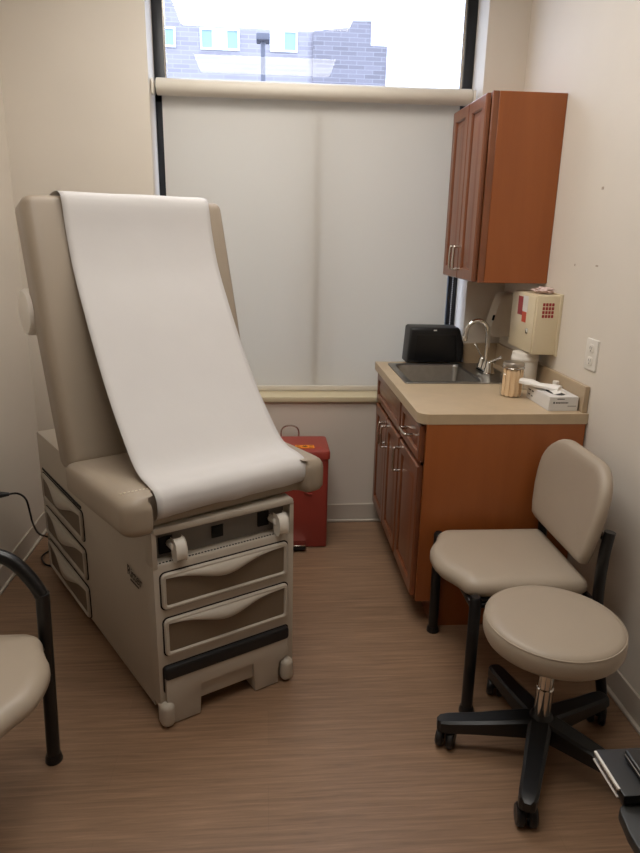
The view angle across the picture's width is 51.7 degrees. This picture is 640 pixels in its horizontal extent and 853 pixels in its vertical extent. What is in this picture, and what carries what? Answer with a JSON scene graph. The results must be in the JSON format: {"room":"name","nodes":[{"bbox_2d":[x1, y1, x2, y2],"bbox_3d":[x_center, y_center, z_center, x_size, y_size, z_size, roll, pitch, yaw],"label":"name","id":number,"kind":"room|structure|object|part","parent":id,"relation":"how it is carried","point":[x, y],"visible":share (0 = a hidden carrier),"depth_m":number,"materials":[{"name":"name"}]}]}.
{"room":"examination room","nodes":[
{"label":"examination room","id":0,"kind":"room"},
{"bbox_2d":[0,78,44,565],"bbox_3d":[-1.249,-0.007,0.394,0.150,2.740,6.152,0,17,-5],"label":"wall","id":1,"kind":"structure","parent":0,"point":[20,471],"depth_m":2.97,"materials":[{"name":"paint"}]},
{"bbox_2d":[0,511,46,595],"bbox_3d":[-1.183,1.280,0.704,0.019,0.098,5.702,0,17,-5],"label":"baseboard","id":2,"kind":"structure","parent":1,"relation":"attached to","point":[25,547],"depth_m":3.10,"materials":[{"name":"beige plastic"}]},
{"bbox_2d":[0,492,50,566],"bbox_3d":[-1.251,0.433,2.911,0.162,0.467,0.442,4,17,9],"label":"power cord","id":3,"kind":"object","parent":1,"relation":"attached to","point":[2,494],"visible":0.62,"depth_m":2.78,"materials":[{"name":"black plastic"}]},
{"bbox_2d":[0,0,531,503],"bbox_3d":[-0.247,-0.842,3.279,2.316,2.740,0.280,0,17,-5],"label":"wall","id":4,"kind":"structure","parent":0,"point":[79,104],"depth_m":2.94,"materials":[{"name":"paint"}]},
{"bbox_2d":[151,0,478,324],"bbox_3d":[-0.027,-1.133,3.251,1.498,1.938,0.109,0,17,-5],"label":"window","id":5,"kind":"structure","parent":4,"relation":"in","point":[157,6],"depth_m":3.10,"materials":[{"name":"black metal"}]},
{"bbox_2d":[151,77,475,390],"bbox_3d":[-0.031,-0.873,3.225,1.478,1.450,0.084,0,17,-5],"label":"roller blind","id":6,"kind":"object","parent":5,"relation":"attached to","point":[332,199],"visible":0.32,"depth_m":3.21,"materials":[{"name":"beige fabric"}]},
{"bbox_3d":[0.674,-0.972,3.249,0.010,1.140,0.005,0,17,-5],"label":"bead chain","id":7,"kind":"part","parent":6,"relation":"part of","materials":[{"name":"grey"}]},
{"bbox_2d":[259,391,378,402],"bbox_3d":[-0.039,-0.164,3.442,1.498,0.030,0.204,0,17,-5],"label":"trim","id":8,"kind":"structure","parent":4,"relation":"attached to","point":[267,396],"depth_m":3.36,"materials":[{"name":"laminate"}]},
{"bbox_2d":[327,504,379,521],"bbox_3d":[-0.538,0.468,3.489,1.758,0.098,0.019,0,17,-5],"label":"baseboard","id":9,"kind":"structure","parent":4,"relation":"attached to","point":[335,512],"depth_m":3.55,"materials":[{"name":"beige plastic"}]},
{"bbox_2d":[0,521,639,852],"bbox_3d":[-0.035,1.389,0.762,2.616,0.100,5.872,0,17,-5],"label":"floor","id":10,"kind":"structure","parent":0,"point":[341,754],"depth_m":1.97,"materials":[{"name":"brown wood"}]},
{"bbox_2d":[0,549,62,765],"bbox_3d":[-0.954,0.648,1.580,0.577,0.820,0.505,0,17,-5],"label":"chair","id":11,"kind":"object","parent":10,"relation":"on","point":[27,664],"visible":1,"depth_m":1.71,"materials":[{"name":"beige plastic"}]},
{"bbox_3d":[-0.896,0.630,1.580,0.463,0.061,0.408,0,17,-5],"label":"seat","id":12,"kind":"part","parent":11,"relation":"part of","materials":[{"name":"beige leather"}]},
{"bbox_2d":[15,195,322,726],"bbox_3d":[-0.625,0.004,2.422,0.729,1.590,1.260,-11,20,-36],"label":"exam table","id":13,"kind":"object","parent":10,"relation":"on","point":[196,603],"visible":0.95,"depth_m":2.10,"materials":[{"name":"beige leather"}]},
{"bbox_3d":[-0.963,-0.380,2.193,0.043,0.154,0.154,-11,20,-36],"label":"holder knob","id":14,"kind":"part","parent":13,"relation":"part of","materials":[{"name":"beige plastic"}]},
{"bbox_3d":[-1.031,0.312,2.637,0.005,0.100,0.500,-11,20,-35],"label":"inset panel","id":15,"kind":"part","parent":13,"relation":"part of","materials":[{"name":"brown plastic"}]},
{"bbox_3d":[-1.033,0.312,2.636,0.014,0.118,0.520,-11,20,-36],"label":"drawer","id":16,"kind":"part","parent":13,"relation":"part of","materials":[{"name":"beige plastic"}]},
{"bbox_3d":[-1.034,0.462,2.681,0.005,0.106,0.500,-11,20,-35],"label":"inset panel","id":17,"kind":"part","parent":13,"relation":"part of","materials":[{"name":"brown plastic"}]},
{"bbox_3d":[-1.036,0.463,2.680,0.014,0.124,0.520,-11,20,-36],"label":"drawer","id":18,"kind":"part","parent":13,"relation":"part of","materials":[{"name":"beige plastic"}]},
{"bbox_3d":[-1.037,0.617,2.727,0.005,0.112,0.500,-11,20,-35],"label":"inset panel","id":19,"kind":"part","parent":13,"relation":"part of","materials":[{"name":"brown plastic"}]},
{"bbox_3d":[-1.039,0.617,2.726,0.014,0.130,0.520,-11,20,-36],"label":"drawer","id":20,"kind":"part","parent":13,"relation":"part of","materials":[{"name":"beige plastic"}]},
{"bbox_2d":[15,195,239,466],"bbox_3d":[-0.613,-0.347,2.312,0.700,0.855,0.346,-11,20,-36],"label":"cushion","id":21,"kind":"object","parent":13,"relation":"on","point":[86,427],"depth_m":2.10,"materials":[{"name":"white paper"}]},
{"bbox_2d":[158,534,172,554],"bbox_3d":[-0.460,0.351,1.965,0.043,0.054,0.007,-10,20,-32],"label":"socket","id":22,"kind":"object","parent":13,"relation":"attached to","point":[163,539],"depth_m":1.96,"materials":[{"name":"black"}]},
{"bbox_3d":[-0.423,0.359,1.948,0.042,0.075,0.077,-11,20,-36],"label":"stirrup handle","id":23,"kind":"part","parent":13,"relation":"part of","materials":[{"name":"beige plastic"}]},
{"bbox_2d":[49,191,305,519],"bbox_3d":[-0.489,-0.302,2.189,0.522,0.901,0.835,-11,20,-36],"label":"paper","id":24,"kind":"object","parent":13,"relation":"on","point":[195,424],"visible":0.94,"depth_m":2.16,"materials":[{"name":"white paper"}]},
{"bbox_2d":[66,442,322,537],"bbox_3d":[-0.389,0.157,2.136,0.714,0.111,0.443,-11,20,-36],"label":"seat cushion","id":25,"kind":"object","parent":13,"relation":"on","point":[106,480],"depth_m":1.97,"materials":[{"name":"beige plastic"}]},
{"bbox_2d":[211,524,222,537],"bbox_3d":[-0.320,0.325,2.053,0.038,0.039,0.007,-10,20,-32],"label":"socket","id":26,"kind":"object","parent":13,"relation":"attached to","point":[216,529],"depth_m":2.05,"materials":[{"name":"black plastic"}]},
{"bbox_3d":[-0.314,0.318,2.067,0.450,0.098,0.017,-10,20,-32],"label":"recess panel","id":27,"kind":"part","parent":13,"relation":"part of","materials":[{"name":"grey"}]},
{"bbox_3d":[-0.295,0.266,2.026,0.464,0.022,0.054,-10,20,-32],"label":"seat rail","id":28,"kind":"part","parent":13,"relation":"part of","materials":[{"name":"beige plastic"}]},
{"bbox_3d":[-0.287,0.460,2.057,0.429,0.119,0.013,-10,20,-32],"label":"drawer","id":29,"kind":"part","parent":13,"relation":"part of","materials":[{"name":"beige plastic"}]},
{"bbox_3d":[-0.288,0.460,2.059,0.409,0.101,0.005,-10,20,-32],"label":"inset panel","id":30,"kind":"part","parent":13,"relation":"part of","materials":[{"name":"brown plastic"}]},
{"bbox_3d":[-0.289,0.610,2.102,0.428,0.127,0.013,-10,20,-32],"label":"drawer","id":31,"kind":"part","parent":13,"relation":"part of","materials":[{"name":"beige plastic"}]},
{"bbox_3d":[-0.290,0.609,2.104,0.408,0.109,0.005,-10,20,-32],"label":"inset panel","id":32,"kind":"part","parent":13,"relation":"part of","materials":[{"name":"brown plastic"}]},
{"bbox_2d":[257,510,268,526],"bbox_3d":[-0.185,0.297,2.137,0.040,0.050,0.007,-10,20,-32],"label":"socket","id":33,"kind":"object","parent":13,"relation":"attached to","point":[262,516],"depth_m":2.13,"materials":[{"name":"black plastic"}]},
{"bbox_3d":[-0.136,0.311,2.130,0.042,0.075,0.077,-11,20,-36],"label":"stirrup handle","id":34,"kind":"part","parent":13,"relation":"part of","materials":[{"name":"beige plastic"}]},
{"bbox_2d":[280,425,329,549],"bbox_3d":[-0.111,0.299,3.266,0.298,0.556,0.301,0,17,-5],"label":"can","id":35,"kind":"object","parent":10,"relation":"on","point":[310,508],"visible":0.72,"depth_m":3.20,"materials":[{"name":"red metal"}]},
{"bbox_3d":[-0.152,0.025,3.332,0.098,0.071,0.012,0,17,-5],"label":"bail handle","id":36,"kind":"part","parent":35,"relation":"part of","materials":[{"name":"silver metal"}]},
{"bbox_3d":[-0.111,0.571,3.217,0.082,0.005,0.055,0,17,-5],"label":"pedal plate","id":37,"kind":"part","parent":35,"relation":"part of","materials":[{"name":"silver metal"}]},
{"bbox_3d":[-0.109,0.098,3.227,0.298,0.048,0.256,0,17,-5],"label":"lid","id":38,"kind":"part","parent":35,"relation":"part of","materials":[{"name":"red metal"}]},
{"bbox_2d":[372,373,585,624],"bbox_3d":[0.610,0.252,2.998,0.650,0.834,0.989,0,17,-5],"label":"base cabinet","id":39,"kind":"object","parent":10,"relation":"on","point":[428,479],"visible":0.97,"depth_m":2.50,"materials":[{"name":"brown wood"}]},
{"bbox_3d":[0.304,0.178,3.304,0.019,0.540,0.298,0,17,-5],"label":"door","id":40,"kind":"part","parent":39,"relation":"part of","materials":[{"name":"brown wood"}]},
{"bbox_3d":[0.290,0.030,3.135,0.037,0.113,0.012,0,17,-5],"label":"handle","id":41,"kind":"part","parent":39,"relation":"part of","materials":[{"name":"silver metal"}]},
{"bbox_3d":[0.296,0.049,3.072,0.037,0.113,0.012,0,17,-5],"label":"handle","id":42,"kind":"part","parent":39,"relation":"part of","materials":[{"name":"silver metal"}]},
{"bbox_3d":[0.322,-0.124,3.063,0.019,0.138,0.590,0,17,-5],"label":"false drawer","id":43,"kind":"part","parent":39,"relation":"part of","materials":[{"name":"brown wood"}]},
{"bbox_3d":[0.328,0.263,3.020,0.019,0.540,0.286,0,17,-5],"label":"door","id":44,"kind":"part","parent":39,"relation":"part of","materials":[{"name":"brown wood"}]},
{"bbox_3d":[0.320,0.137,2.776,0.037,0.113,0.012,0,17,-5],"label":"handle","id":45,"kind":"part","parent":39,"relation":"part of","materials":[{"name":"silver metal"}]},
{"bbox_3d":[0.334,0.017,2.592,0.037,0.012,0.113,0,17,-5],"label":"handle","id":46,"kind":"part","parent":39,"relation":"part of","materials":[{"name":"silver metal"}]},
{"bbox_3d":[0.354,0.359,2.696,0.019,0.540,0.344,0,17,-5],"label":"door","id":47,"kind":"part","parent":39,"relation":"part of","materials":[{"name":"brown wood"}]},
{"bbox_3d":[0.361,0.016,2.594,0.019,0.138,0.344,0,17,-5],"label":"drawer","id":48,"kind":"part","parent":39,"relation":"part of","materials":[{"name":"brown wood"}]},
{"bbox_2d":[375,343,589,424],"bbox_3d":[0.633,-0.216,2.865,0.631,0.137,1.000,0,17,-5],"label":"countertop","id":49,"kind":"structure","parent":39,"relation":"on","point":[429,404],"depth_m":2.55,"materials":[{"name":"beige laminate"}]},
{"bbox_2d":[402,324,462,361],"bbox_3d":[0.570,-0.417,3.316,0.288,0.176,0.126,0,17,-5],"label":"dispenser","id":50,"kind":"object","parent":49,"relation":"on","point":[422,342],"visible":1,"depth_m":3.26,"materials":[{"name":"black plastic"}]},
{"bbox_2d":[388,363,502,383],"bbox_3d":[0.601,-0.176,3.098,0.504,0.160,0.443,0,17,-5],"label":"sink","id":51,"kind":"object","parent":49,"relation":"in","point":[409,373],"visible":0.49,"depth_m":3.25,"materials":[{"name":"metal"}]},
{"bbox_2d":[395,364,479,380],"bbox_3d":[0.537,-0.176,3.094,0.321,0.159,0.389,0,17,-5],"label":"basin","id":52,"kind":"object","parent":51,"relation":"in","point":[409,372],"depth_m":3.26,"materials":[{"name":"metal"}]},
{"bbox_2d":[462,318,502,375],"bbox_3d":[0.739,-0.373,3.050,0.171,0.249,0.170,0,17,-5],"label":"faucet","id":53,"kind":"object","parent":49,"relation":"on","point":[485,367],"visible":1,"depth_m":3.03,"materials":[{"name":"silver metal"}]},
{"bbox_3d":[0.720,-0.394,3.050,0.132,0.208,0.027,0,17,-5],"label":"spout","id":54,"kind":"part","parent":53,"relation":"part of","materials":[{"name":"silver metal"}]},
{"bbox_3d":[0.750,-0.359,3.122,0.050,0.075,0.017,3,17,7],"label":"lever","id":55,"kind":"part","parent":53,"relation":"part of","materials":[{"name":"silver metal"}]},
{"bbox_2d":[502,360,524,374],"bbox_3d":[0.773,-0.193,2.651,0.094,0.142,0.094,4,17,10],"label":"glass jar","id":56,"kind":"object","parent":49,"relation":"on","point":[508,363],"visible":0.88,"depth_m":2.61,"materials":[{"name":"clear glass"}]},
{"bbox_2d":[501,369,505,394],"bbox_3d":[0.738,-0.177,2.647,0.003,0.108,0.018,-3,16,-15],"label":"tongue depressor","id":57,"kind":"object","parent":56,"relation":"in","point":[504,376],"visible":1,"depth_m":2.65,"materials":[{"name":"brown wood"}]},
{"bbox_2d":[504,370,510,396],"bbox_3d":[0.747,-0.172,2.629,0.018,0.108,0.002,17,23,41],"label":"tongue depressor","id":58,"kind":"object","parent":56,"relation":"in","point":[508,374],"visible":1,"depth_m":2.63,"materials":[{"name":"brown wood"}]},
{"bbox_2d":[509,371,515,396],"bbox_3d":[0.763,-0.169,2.620,0.018,0.108,0.003,5,18,13],"label":"tongue depressor","id":59,"kind":"object","parent":56,"relation":"in","point":[513,373],"visible":1,"depth_m":2.62,"materials":[{"name":"brown wood"}]},
{"bbox_3d":[0.774,-0.251,2.634,0.084,0.020,0.084,0,17,-5],"label":"lid","id":60,"kind":"part","parent":56,"relation":"part of","materials":[{"name":"grey metal"}]},
{"bbox_2d":[514,371,519,396],"bbox_3d":[0.782,-0.169,2.622,0.019,0.108,0.003,-4,17,-15],"label":"tongue depressor","id":61,"kind":"object","parent":56,"relation":"in","point":[517,377],"visible":1,"depth_m":2.62,"materials":[{"name":"brown wood"}]},
{"bbox_2d":[518,370,522,396],"bbox_3d":[0.800,-0.172,2.632,0.004,0.108,0.020,16,22,41],"label":"tongue depressor","id":62,"kind":"object","parent":56,"relation":"in","point":[521,372],"visible":0.99,"depth_m":2.63,"materials":[{"name":"brown wood"}]},
{"bbox_2d":[511,349,538,388],"bbox_3d":[0.868,-0.245,2.813,0.114,0.154,0.114,0,17,-5],"label":"wipes canister","id":63,"kind":"object","parent":49,"relation":"on","point":[531,361],"visible":0.57,"depth_m":2.76,"materials":[{"name":"beige plastic"}]},
{"bbox_2d":[526,385,578,410],"bbox_3d":[0.894,-0.123,2.545,0.113,0.073,0.216,0,17,-5],"label":"tissue box","id":64,"kind":"object","parent":49,"relation":"on","point":[550,400],"visible":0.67,"depth_m":2.46,"materials":[{"name":"white"}]},
{"bbox_2d":[519,378,561,390],"bbox_3d":[0.854,-0.164,2.565,0.060,0.023,0.180,-13,22,-39],"label":"crumpled tissue","id":65,"kind":"object","parent":64,"relation":"on","point":[526,381],"visible":1,"depth_m":2.54,"materials":[{"name":"white paper"}]},
{"bbox_2d":[553,399,567,403],"bbox_3d":[0.907,-0.088,2.444,0.088,0.029,0.001,0,17,-5],"label":"print","id":66,"kind":"object","parent":64,"relation":"attached to","point":[555,401],"depth_m":2.44,"materials":[{"name":"grey"}]},
{"bbox_3d":[0.675,0.390,2.537,0.594,0.834,0.018,0,17,-5],"label":"panel","id":67,"kind":"part","parent":39,"relation":"part of","materials":[{"name":"brown wood"}]},
{"bbox_2d":[426,439,615,711],"bbox_3d":[0.670,0.473,2.278,0.577,0.820,0.505,0,17,-5],"label":"chair","id":68,"kind":"object","parent":10,"relation":"on","point":[573,491],"visible":0.77,"depth_m":2.16,"materials":[{"name":"beige leather"}]},
{"bbox_3d":[0.445,0.594,2.534,0.040,0.412,0.037,0,17,-5],"label":"leg","id":69,"kind":"part","parent":68,"relation":"part of","materials":[{"name":"black"}]},
{"bbox_3d":[0.480,0.723,2.099,0.040,0.412,0.037,0,17,-5],"label":"leg","id":70,"kind":"part","parent":68,"relation":"part of","materials":[{"name":"black"}]},
{"bbox_3d":[0.614,0.456,2.269,0.463,0.061,0.408,0,17,-5],"label":"seat","id":71,"kind":"part","parent":68,"relation":"part of","materials":[{"name":"beige leather"}]},
{"bbox_3d":[0.876,0.495,2.531,0.111,0.626,0.035,1,17,-1],"label":"leg","id":72,"kind":"part","parent":68,"relation":"part of","materials":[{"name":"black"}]},
{"bbox_3d":[0.847,0.234,2.222,0.097,0.322,0.464,0,17,-5],"label":"backrest","id":73,"kind":"part","parent":68,"relation":"part of","materials":[{"name":"beige leather"}]},
{"bbox_3d":[0.858,0.506,2.304,0.022,0.021,0.452,0,17,-5],"label":"cross rail","id":74,"kind":"part","parent":68,"relation":"part of","materials":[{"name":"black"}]},
{"bbox_3d":[0.911,0.620,2.112,0.111,0.626,0.035,-1,17,-8],"label":"leg","id":75,"kind":"part","parent":68,"relation":"part of","materials":[{"name":"black metal"}]},
{"bbox_2d":[434,585,627,828],"bbox_3d":[0.644,0.755,1.939,0.585,0.471,0.579,0,17,-5],"label":"stool","id":76,"kind":"object","parent":10,"relation":"on","point":[550,633],"visible":0.93,"depth_m":1.86,"materials":[{"name":"beige leather"}]},
{"bbox_3d":[0.494,0.880,1.977,0.282,0.076,0.068,3,17,5],"label":"leg","id":77,"kind":"part","parent":76,"relation":"part of","materials":[{"name":"black plastic"}]},
{"bbox_3d":[0.620,0.843,2.114,0.068,0.076,0.282,-3,17,-12],"label":"leg","id":78,"kind":"part","parent":76,"relation":"part of","materials":[{"name":"black plastic"}]},
{"bbox_3d":[0.590,0.929,1.821,0.068,0.076,0.282,8,18,22],"label":"leg","id":79,"kind":"part","parent":76,"relation":"part of","materials":[{"name":"black plastic"}]},
{"bbox_3d":[0.661,0.574,1.870,0.388,0.084,0.388,0,17,-5],"label":"seat","id":80,"kind":"part","parent":76,"relation":"part of","materials":[{"name":"beige leather"}]},
{"bbox_3d":[0.775,0.920,1.861,0.282,0.076,0.068,15,21,39],"label":"leg","id":81,"kind":"part","parent":76,"relation":"part of","materials":[{"name":"black plastic"}]},
{"bbox_3d":[0.793,0.867,2.042,0.282,0.076,0.068,-8,19,-29],"label":"leg","id":82,"kind":"part","parent":76,"relation":"part of","materials":[{"name":"black plastic"}]},
{"bbox_2d":[618,804,639,852],"bbox_3d":[0.698,0.957,0.865,0.517,0.696,0.600,0,17,-5],"label":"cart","id":83,"kind":"object","parent":10,"relation":"on","point":[629,815],"visible":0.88,"depth_m":0.94,"materials":[{"name":"black plastic"}]},
{"bbox_2d":[593,748,639,804],"bbox_3d":[0.600,0.535,1.025,0.324,0.018,0.092,0,17,-5],"label":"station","id":84,"kind":"object","parent":83,"relation":"on","point":[619,775],"visible":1,"depth_m":1.01,"materials":[{"name":"black plastic"}]},
{"bbox_3d":[0.441,0.541,1.018,0.004,0.003,0.075,0,17,-5],"label":"silver trim","id":85,"kind":"part","parent":84,"relation":"part of","materials":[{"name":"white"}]},
{"bbox_3d":[0.441,0.528,1.014,0.004,0.004,0.075,0,17,-5],"label":"silver trim","id":86,"kind":"part","parent":84,"relation":"part of","materials":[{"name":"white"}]},
{"bbox_2d":[624,749,639,778],"bbox_3d":[0.523,0.522,1.008,0.090,0.014,0.068,0,17,-5],"label":"handheld device","id":87,"kind":"object","parent":84,"relation":"on","point":[632,757],"visible":1,"depth_m":1.02,"materials":[{"name":"black"}]},
{"bbox_2d":[499,0,639,695],"bbox_3d":[1.209,-0.018,0.592,0.151,2.740,6.152,0,17,-5],"label":"wall","id":88,"kind":"structure","parent":0,"point":[588,51],"depth_m":2.31,"materials":[{"name":"paint"}]},
{"bbox_2d":[484,292,512,336],"bbox_3d":[0.866,-0.542,3.190,0.111,0.207,0.102,0,17,-5],"label":"soap dispenser","id":89,"kind":"object","parent":88,"relation":"attached to","point":[498,319],"visible":0.86,"depth_m":3.15,"materials":[{"name":"beige plastic"}]},
{"bbox_2d":[443,90,567,283],"bbox_3d":[0.766,-1.020,2.899,0.354,0.729,0.494,0,17,-5],"label":"upper cabinet","id":90,"kind":"object","parent":88,"relation":"attached to","point":[507,145],"visible":1,"depth_m":2.69,"materials":[{"name":"brown wood"}]},
{"bbox_3d":[0.600,-0.767,2.992,0.037,0.108,0.012,0,17,-5],"label":"handle","id":91,"kind":"part","parent":90,"relation":"part of","materials":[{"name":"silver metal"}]},
{"bbox_3d":[0.605,-0.750,2.936,0.037,0.108,0.012,0,17,-5],"label":"handle","id":92,"kind":"part","parent":90,"relation":"part of","materials":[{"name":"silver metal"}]},
{"bbox_3d":[0.625,-1.053,3.007,0.019,0.722,0.242,0,17,-5],"label":"door","id":93,"kind":"part","parent":90,"relation":"part of","materials":[{"name":"brown wood"}]},
{"bbox_3d":[0.643,-0.986,2.780,0.019,0.722,0.225,0,17,-5],"label":"door","id":94,"kind":"part","parent":90,"relation":"part of","materials":[{"name":"brown wood"}]},
{"bbox_3d":[0.658,-1.020,2.890,0.026,0.729,0.494,0,17,-5],"label":"frame","id":95,"kind":"part","parent":90,"relation":"part of","materials":[{"name":"brown wood"}]},
{"bbox_2d":[508,290,563,356],"bbox_3d":[0.899,-0.443,2.781,0.114,0.248,0.278,0,17,-5],"label":"sharps container","id":96,"kind":"object","parent":88,"relation":"attached to","point":[535,322],"visible":0.98,"depth_m":2.67,"materials":[{"name":"beige plastic"}]},
{"bbox_3d":[0.850,-0.443,2.780,0.005,0.226,0.252,0,17,-5],"label":"door","id":97,"kind":"part","parent":96,"relation":"part of","materials":[{"name":"beige plastic"}]},
{"bbox_2d":[530,286,554,293],"bbox_3d":[0.914,-0.557,2.691,0.078,0.025,0.117,0,17,-5],"label":"glove","id":98,"kind":"object","parent":96,"relation":"on","point":[539,289],"visible":1,"depth_m":2.66,"materials":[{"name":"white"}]},
{"bbox_2d":[584,338,599,372],"bbox_3d":[0.984,-0.260,2.394,0.009,0.114,0.088,0,17,-5],"label":"wall outlet","id":99,"kind":"object","parent":88,"relation":"attached to","point":[592,347],"visible":1,"depth_m":2.38,"materials":[{"name":"beige plastic"}]},
{"bbox_2d":[587,356,592,365],"bbox_3d":[0.981,-0.238,2.401,0.005,0.032,0.038,0,17,-5],"label":"receptacle","id":100,"kind":"object","parent":99,"relation":"attached to","point":[589,358],"depth_m":2.40,"materials":[{"name":"grey plastic"}]},
{"bbox_2d":[588,344,593,352],"bbox_3d":[0.982,-0.282,2.388,0.005,0.032,0.038,0,17,-5],"label":"receptacle","id":101,"kind":"object","parent":99,"relation":"attached to","point":[590,346],"depth_m":2.39,"materials":[{"name":"grey plastic"}]},
{"bbox_2d":[606,670,639,734],"bbox_3d":[1.146,1.414,0.405,0.019,0.098,4.690,0,17,-5],"label":"baseboard","id":102,"kind":"structure","parent":88,"relation":"attached to","point":[626,698],"depth_m":2.17,"materials":[{"name":"beige plastic"}]},
{"label":"outside","id":103,"kind":"structure","parent":0,"visible":0},
{"bbox_3d":[-3.793,-7.106,46.791,120.000,0.100,85.948,0,17,-5],"label":"ground","id":104,"kind":"structure","parent":103,"visible":0},
{"bbox_2d":[256,32,269,80],"bbox_3d":[-1.635,-4.974,19.317,0.360,11.500,0.500,0,17,-5],"label":"street lamp","id":105,"kind":"object","parent":104,"relation":"on","point":[261,38],"visible":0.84,"depth_m":17.74,"materials":[{"name":"grey metal"}]},
{"bbox_2d":[164,0,386,85],"bbox_3d":[-7.093,-15.712,41.184,20.592,19.460,9.250,0,17,-5],"label":"apartment building","id":106,"kind":"structure","parent":104,"relation":"on","point":[347,55],"depth_m":35.60,"materials":[{"name":"brick"}]},
{"bbox_3d":[-8.415,-20.661,35.006,1.388,0.844,0.028,0,17,-5],"label":"pane","id":107,"kind":"part","parent":106,"relation":"part of","materials":[{"name":"blue"}]},
{"bbox_2d":[212,30,225,47],"bbox_3d":[-5.398,-20.659,35.230,0.730,0.844,0.014,0,17,-5],"label":"curtain","id":108,"kind":"object","parent":106,"relation":"hanging from","point":[218,36],"depth_m":35.22,"materials":[{"name":"white fabric"}]},
{"bbox_3d":[-5.345,-20.666,35.256,1.980,0.924,0.028,0,17,-5],"label":"pane","id":109,"kind":"part","parent":106,"relation":"part of","materials":[{"name":"blue"}]},
{"bbox_2d":[272,32,282,49],"bbox_3d":[-2.270,-20.711,35.470,0.620,0.860,0.014,0,17,-5],"label":"curtain","id":110,"kind":"object","parent":106,"relation":"hanging from","point":[277,37],"depth_m":35.47,"materials":[{"name":"white fabric"}]},
{"bbox_3d":[-1.947,-20.718,35.517,1.372,0.940,0.028,0,17,-5],"label":"pane","id":111,"kind":"part","parent":106,"relation":"part of","materials":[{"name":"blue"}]}
]}

